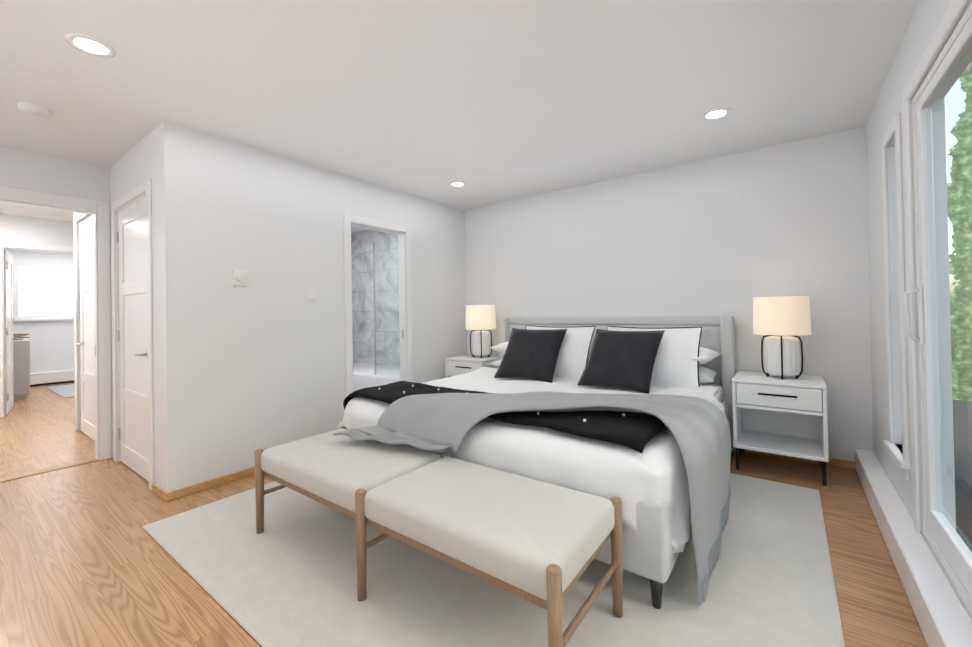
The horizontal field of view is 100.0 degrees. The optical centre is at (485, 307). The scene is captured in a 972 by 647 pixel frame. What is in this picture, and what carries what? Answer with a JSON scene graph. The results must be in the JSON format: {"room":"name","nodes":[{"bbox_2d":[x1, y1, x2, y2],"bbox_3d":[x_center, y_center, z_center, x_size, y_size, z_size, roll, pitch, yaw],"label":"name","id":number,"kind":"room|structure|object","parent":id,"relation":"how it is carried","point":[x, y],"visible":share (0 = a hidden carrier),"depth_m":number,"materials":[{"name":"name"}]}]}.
{"room":"bedroom","nodes":[
{"label":"bedroom","id":0,"kind":"room"},
{"bbox_2d":[0,214,73,252],"bbox_3d":[-5.911,0.098,4.811,0.100,2.440,2.250,-1,-1,36],"label":"wall","id":1,"kind":"structure","parent":0,"point":[21,229],"depth_m":5.12,"materials":[{"name":"paint"}]},
{"bbox_2d":[4,249,18,414],"bbox_3d":[-6.125,0.308,5.260,0.803,2.020,0.189,-1,-1,36],"label":"room door","id":2,"kind":"structure","parent":1,"relation":"in","point":[9,338],"depth_m":5.20,"materials":[{"name":"paint"}]},
{"bbox_2d":[0,241,73,417],"bbox_3d":[-5.578,0.262,5.243,0.115,2.110,0.960,-1,-1,36],"label":"door frame","id":3,"kind":"structure","parent":1,"relation":"attached to","point":[35,247],"depth_m":4.89,"materials":[{"name":"paint"}]},
{"bbox_2d":[6,249,73,372],"bbox_3d":[-7.772,0.151,7.339,0.100,2.440,4.100,-1,-1,36],"label":"wall","id":4,"kind":"structure","parent":0,"point":[51,345],"depth_m":7.24,"materials":[{"name":"paint"}]},
{"bbox_2d":[13,265,73,320],"bbox_3d":[-7.643,-0.245,7.417,0.090,0.950,1.240,-1,-1,36],"label":"window blinds","id":5,"kind":"object","parent":4,"relation":"attached to","point":[38,290],"visible":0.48,"depth_m":7.21,"materials":[{"name":"paint"}]},
{"bbox_2d":[30,370,74,386],"bbox_3d":[-7.417,1.253,7.640,0.069,0.230,1.600,-1,-1,36],"label":"baseboard heater","id":6,"kind":"object","parent":4,"relation":"attached to","point":[50,378],"depth_m":7.22,"materials":[{"name":"white metal"}]},
{"bbox_2d":[0,146,109,459],"bbox_3d":[-3.871,0.045,2.560,0.100,2.440,2.258,-1,-1,36],"label":"wall","id":7,"kind":"structure","parent":0,"point":[23,169],"depth_m":3.18,"materials":[{"name":"paint"}]},
{"bbox_2d":[0,458,98,482],"bbox_3d":[-3.467,1.260,3.063,0.105,0.006,0.820,-1,-1,36],"label":"trim","id":8,"kind":"structure","parent":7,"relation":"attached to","point":[22,475],"depth_m":3.15,"materials":[{"name":"brown wood"}]},
{"bbox_2d":[0,185,111,459],"bbox_3d":[-3.487,0.188,3.074,0.130,2.150,0.971,-1,-1,36],"label":"door frame","id":9,"kind":"structure","parent":7,"relation":"attached to","point":[102,312],"depth_m":3.38,"materials":[{"name":"paint"}]},
{"bbox_2d":[73,125,162,488],"bbox_3d":[-3.678,0.056,4.252,4.355,2.440,0.692,-1,-1,36],"label":"wall","id":10,"kind":"structure","parent":0,"point":[135,166],"depth_m":2.78,"materials":[{"name":"paint"}]},
{"bbox_2d":[74,213,94,438],"bbox_3d":[-3.917,0.158,3.990,0.920,2.240,0.015,-1,-1,36],"label":"door frame","id":11,"kind":"structure","parent":10,"relation":"attached to","point":[78,217],"depth_m":4.22,"materials":[{"name":"paint"}]},
{"bbox_2d":[76,215,94,440],"bbox_3d":[-3.894,0.195,4.019,0.750,2.150,0.151,-1,-1,36],"label":"hall door","id":12,"kind":"structure","parent":10,"relation":"in","point":[86,344],"depth_m":4.07,"materials":[{"name":"paint"}]},
{"bbox_2d":[116,196,148,481],"bbox_3d":[-2.650,0.226,3.099,0.836,2.030,0.151,-1,-1,36],"label":"closet door","id":13,"kind":"structure","parent":10,"relation":"in","point":[132,340],"depth_m":3.12,"materials":[{"name":"paint"}]},
{"bbox_2d":[111,178,153,489],"bbox_3d":[-2.641,0.189,3.107,1.000,2.120,0.115,-1,-1,36],"label":"door frame","id":14,"kind":"structure","parent":10,"relation":"attached to","point":[139,190],"depth_m":3.02,"materials":[{"name":"paint"}]},
{"bbox_2d":[159,121,466,491],"bbox_3d":[-1.160,0.011,3.912,0.100,2.440,3.142,-1,-1,36],"label":"wall","id":15,"kind":"structure","parent":0,"point":[254,365],"depth_m":3.10,"materials":[{"name":"paint"}]},
{"bbox_2d":[162,466,254,501],"bbox_3d":[-1.644,1.205,3.127,0.018,0.055,1.326,-1,-1,36],"label":"baseboard","id":16,"kind":"structure","parent":15,"relation":"attached to","point":[163,494],"depth_m":2.77,"materials":[{"name":"brown wood"}]},
{"bbox_2d":[233,270,247,285],"bbox_3d":[-1.781,-0.214,2.967,0.034,0.115,0.100,-1,-1,36],"label":"thermostat","id":17,"kind":"object","parent":15,"relation":"attached to","point":[240,277],"visible":1,"depth_m":2.96,"materials":[{"name":"white plastic"}]},
{"bbox_2d":[306,287,313,300],"bbox_3d":[-1.468,-0.113,3.407,0.011,0.120,0.074,-1,-1,36],"label":"light switch","id":18,"kind":"object","parent":15,"relation":"attached to","point":[309,293],"visible":1,"depth_m":3.40,"materials":[{"name":"white plastic"}]},
{"bbox_2d":[344,213,412,396],"bbox_3d":[-1.064,0.191,4.023,0.115,2.080,0.810,-1,-1,36],"label":"door frame","id":19,"kind":"structure","parent":15,"relation":"attached to","point":[405,296],"depth_m":4.24,"materials":[{"name":"paint"}]},
{"bbox_2d":[0,0,918,232],"bbox_3d":[-3.332,-1.221,4.111,11.327,0.100,5.600,-1,-1,36],"label":"ceiling","id":20,"kind":"structure","parent":0,"point":[488,102],"depth_m":2.23,"materials":[{"name":"paint"}]},
{"bbox_2d":[17,102,51,116],"bbox_3d":[-2.707,-1.178,2.448,0.140,0.036,0.140,-1,-1,36],"label":"smoke detector","id":21,"kind":"object","parent":20,"relation":"attached to","point":[32,109],"visible":1,"depth_m":2.42,"materials":[{"name":"white plastic"}]},
{"bbox_2d":[65,33,115,57],"bbox_3d":[-1.830,-1.211,1.892,0.170,0.008,0.170,-1,-1,36],"label":"recessed light","id":22,"kind":"object","parent":20,"relation":"in","point":[90,45],"visible":1,"depth_m":1.89,"materials":[{"name":"paint"}]},
{"bbox_2d":[449,181,465,186],"bbox_3d":[-0.281,-1.218,4.036,0.170,0.008,0.170,-1,-1,36],"label":"recessed light","id":23,"kind":"object","parent":20,"relation":"in","point":[457,184],"visible":1,"depth_m":4.03,"materials":[{"name":"paint"}]},
{"bbox_2d":[701,107,730,120],"bbox_3d":[1.500,-1.260,2.662,0.170,0.008,0.170,-1,-1,36],"label":"recessed light","id":24,"kind":"object","parent":20,"relation":"in","point":[716,113],"visible":1,"depth_m":2.65,"materials":[{"name":"paint"}]},
{"bbox_2d":[0,382,927,646],"bbox_3d":[-3.290,1.319,4.089,11.327,0.100,5.600,-1,-1,36],"label":"floor","id":25,"kind":"structure","parent":0,"point":[87,559],"depth_m":2.01,"materials":[{"name":"brown wood"}]},
{"bbox_2d":[13,339,29,399],"bbox_3d":[-7.234,0.921,5.831,0.570,0.857,0.910,-1,-1,36],"label":"base cabinet","id":26,"kind":"object","parent":25,"relation":"on","point":[21,361],"visible":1,"depth_m":5.96,"materials":[{"name":"white wood"}]},
{"bbox_2d":[13,334,29,339],"bbox_3d":[-7.018,0.441,6.058,0.249,0.099,0.322,-1,-1,36],"label":"twigs","id":27,"kind":"object","parent":26,"relation":"on","point":[16,335],"visible":0.56,"depth_m":6.11,"materials":[{"name":"beige"}]},
{"bbox_2d":[46,384,74,397],"bbox_3d":[-6.301,1.341,7.188,1.600,0.010,1.800,-1,-1,36],"label":"area rug","id":28,"kind":"object","parent":25,"relation":"on","point":[65,391],"visible":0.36,"depth_m":6.59,"materials":[{"name":"white fabric"}]},
{"bbox_2d":[445,354,498,377],"bbox_3d":[-0.105,0.884,4.608,0.525,0.646,0.474,-1,-1,36],"label":"nightstand","id":29,"kind":"object","parent":25,"relation":"on","point":[459,365],"visible":0.35,"depth_m":4.46,"materials":[{"name":"white wood"}]},
{"bbox_2d":[466,305,495,357],"bbox_3d":[-0.057,0.266,4.579,0.344,0.584,0.344,-1,-1,36],"label":"lamp","id":30,"kind":"object","parent":29,"relation":"on","point":[481,322],"visible":1,"depth_m":4.47,"materials":[{"name":"beige fabric"}]},
{"bbox_2d":[143,473,844,646],"bbox_3d":[0.096,1.192,2.428,3.050,0.012,2.640,-1,-1,36],"label":"rug","id":31,"kind":"object","parent":25,"relation":"on","point":[287,577],"visible":0.53,"depth_m":1.72,"materials":[{"name":"carpet"}]},
{"bbox_2d":[254,426,622,646],"bbox_3d":[-0.357,0.964,1.873,1.797,0.445,0.557,-1,-1,36],"label":"bench","id":32,"kind":"object","parent":31,"relation":"on","point":[541,544],"visible":1,"depth_m":1.54,"materials":[{"name":"beige fabric"}]},
{"bbox_2d":[333,316,735,608],"bbox_3d":[0.427,0.637,2.935,2.307,1.092,2.604,-1,-1,36],"label":"bed","id":33,"kind":"object","parent":31,"relation":"on","point":[634,415],"visible":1,"depth_m":2.10,"materials":[{"name":"grey fabric"}]},
{"bbox_2d":[343,381,664,452],"bbox_3d":[-0.069,0.697,2.439,2.096,0.292,0.545,-1,-1,36],"label":"throw","id":34,"kind":"object","parent":33,"relation":"on","point":[589,431],"depth_m":1.97,"materials":[{"name":"fabric"}]},
{"bbox_2d":[342,367,724,552],"bbox_3d":[0.315,0.774,2.817,2.226,0.420,1.712,-1,-1,36],"label":"duvet","id":35,"kind":"object","parent":33,"relation":"on","point":[632,457],"depth_m":1.85,"materials":[{"name":"white fabric"}]},
{"bbox_2d":[732,371,828,485],"bbox_3d":[2.121,0.832,2.960,0.525,0.646,0.474,-1,-1,36],"label":"nightstand","id":36,"kind":"object","parent":25,"relation":"on","point":[785,416],"visible":0.98,"depth_m":2.89,"materials":[{"name":"white wood"}]},
{"bbox_2d":[753,296,810,378],"bbox_3d":[2.137,0.215,2.955,0.344,0.584,0.344,-1,-1,36],"label":"lamp","id":37,"kind":"object","parent":36,"relation":"on","point":[781,323],"visible":1,"depth_m":2.85,"materials":[{"name":"beige fabric"}]},
{"bbox_2d":[351,127,872,461],"bbox_3d":[0.355,-0.007,4.683,6.127,2.440,0.100,-1,-1,36],"label":"wall","id":38,"kind":"structure","parent":0,"point":[733,235],"depth_m":3.52,"materials":[{"name":"paint"}]},
{"bbox_2d":[739,448,854,468],"bbox_3d":[1.206,1.166,3.986,3.572,0.055,0.014,-1,-1,36],"label":"baseboard","id":39,"kind":"structure","parent":38,"relation":"attached to","point":[832,461],"depth_m":3.00,"materials":[{"name":"brown wood"}]},
{"bbox_2d":[828,417,839,433],"bbox_3d":[2.550,0.865,2.996,0.070,0.115,0.006,-1,-1,36],"label":"outlet","id":40,"kind":"object","parent":38,"relation":"attached to","point":[833,424],"visible":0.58,"depth_m":2.99,"materials":[{"name":"white plastic"}]},
{"bbox_2d":[865,0,971,618],"bbox_3d":[1.200,-0.055,0.761,0.100,2.440,5.400,-1,-1,36],"label":"wall","id":41,"kind":"structure","parent":0,"point":[927,17],"depth_m":2.28,"materials":[{"name":"paint"}]},
{"bbox_2d":[881,113,909,481],"bbox_3d":[2.201,-0.055,2.148,0.128,1.810,0.440,-1,-1,36],"label":"window","id":42,"kind":"structure","parent":41,"relation":"in","point":[900,459],"depth_m":2.04,"materials":[{"name":"paint"}]},
{"bbox_2d":[854,448,971,646],"bbox_3d":[1.139,1.091,0.810,0.100,0.150,5.200,-1,-1,36],"label":"baseboard","id":43,"kind":"structure","parent":41,"relation":"attached to","point":[943,618],"depth_m":1.63,"materials":[{"name":"paint"}]},
{"bbox_2d":[902,0,968,532],"bbox_3d":[1.081,0.006,0.694,0.015,2.020,2.990,-1,-1,36],"label":"window frame","id":44,"kind":"structure","parent":41,"relation":"attached to","point":[954,11],"depth_m":1.84,"materials":[{"name":"paint"}]},
{"bbox_2d":[903,2,971,613],"bbox_3d":[1.105,0.041,0.676,0.146,1.944,2.844,-1,-1,36],"label":"window","id":45,"kind":"structure","parent":41,"relation":"in","point":[952,551],"depth_m":1.74,"materials":[{"name":"white plastic"}]},
{"bbox_3d":[-1.776,1.250,5.020,2.255,0.004,1.900,-1,-1,36],"label":"floor","id":46,"kind":"structure","parent":0,"visible":0},
{"bbox_2d":[353,240,399,391],"bbox_3d":[-1.448,0.223,5.487,2.225,2.045,0.745,-1,-1,36],"label":"bathtub","id":47,"kind":"object","parent":46,"relation":"on","point":[366,375],"visible":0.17,"depth_m":5.02,"materials":[{"name":"white ceramic"}]},
{"label":"outside","id":48,"kind":"structure","parent":0,"visible":0},
{"bbox_2d":[953,400,971,551],"bbox_3d":[2.902,0.686,0.704,2.671,1.140,10.530,-1,-1,36],"label":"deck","id":49,"kind":"object","parent":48,"point":[961,445],"depth_m":2.97,"materials":[{"name":"grey wood"}]},
{"bbox_3d":[23.423,3.848,-4.848,36.800,0.200,60.000,-1,-1,36],"label":"ground","id":50,"kind":"structure","parent":48,"visible":0},
{"bbox_2d":[947,61,971,400],"bbox_3d":[14.605,-4.502,7.164,11.447,17.000,37.781,-1,-1,36],"label":"trees","id":51,"kind":"object","parent":50,"relation":"on","point":[963,306],"depth_m":8.69,"materials":[{"name":"green plant"}]}
]}

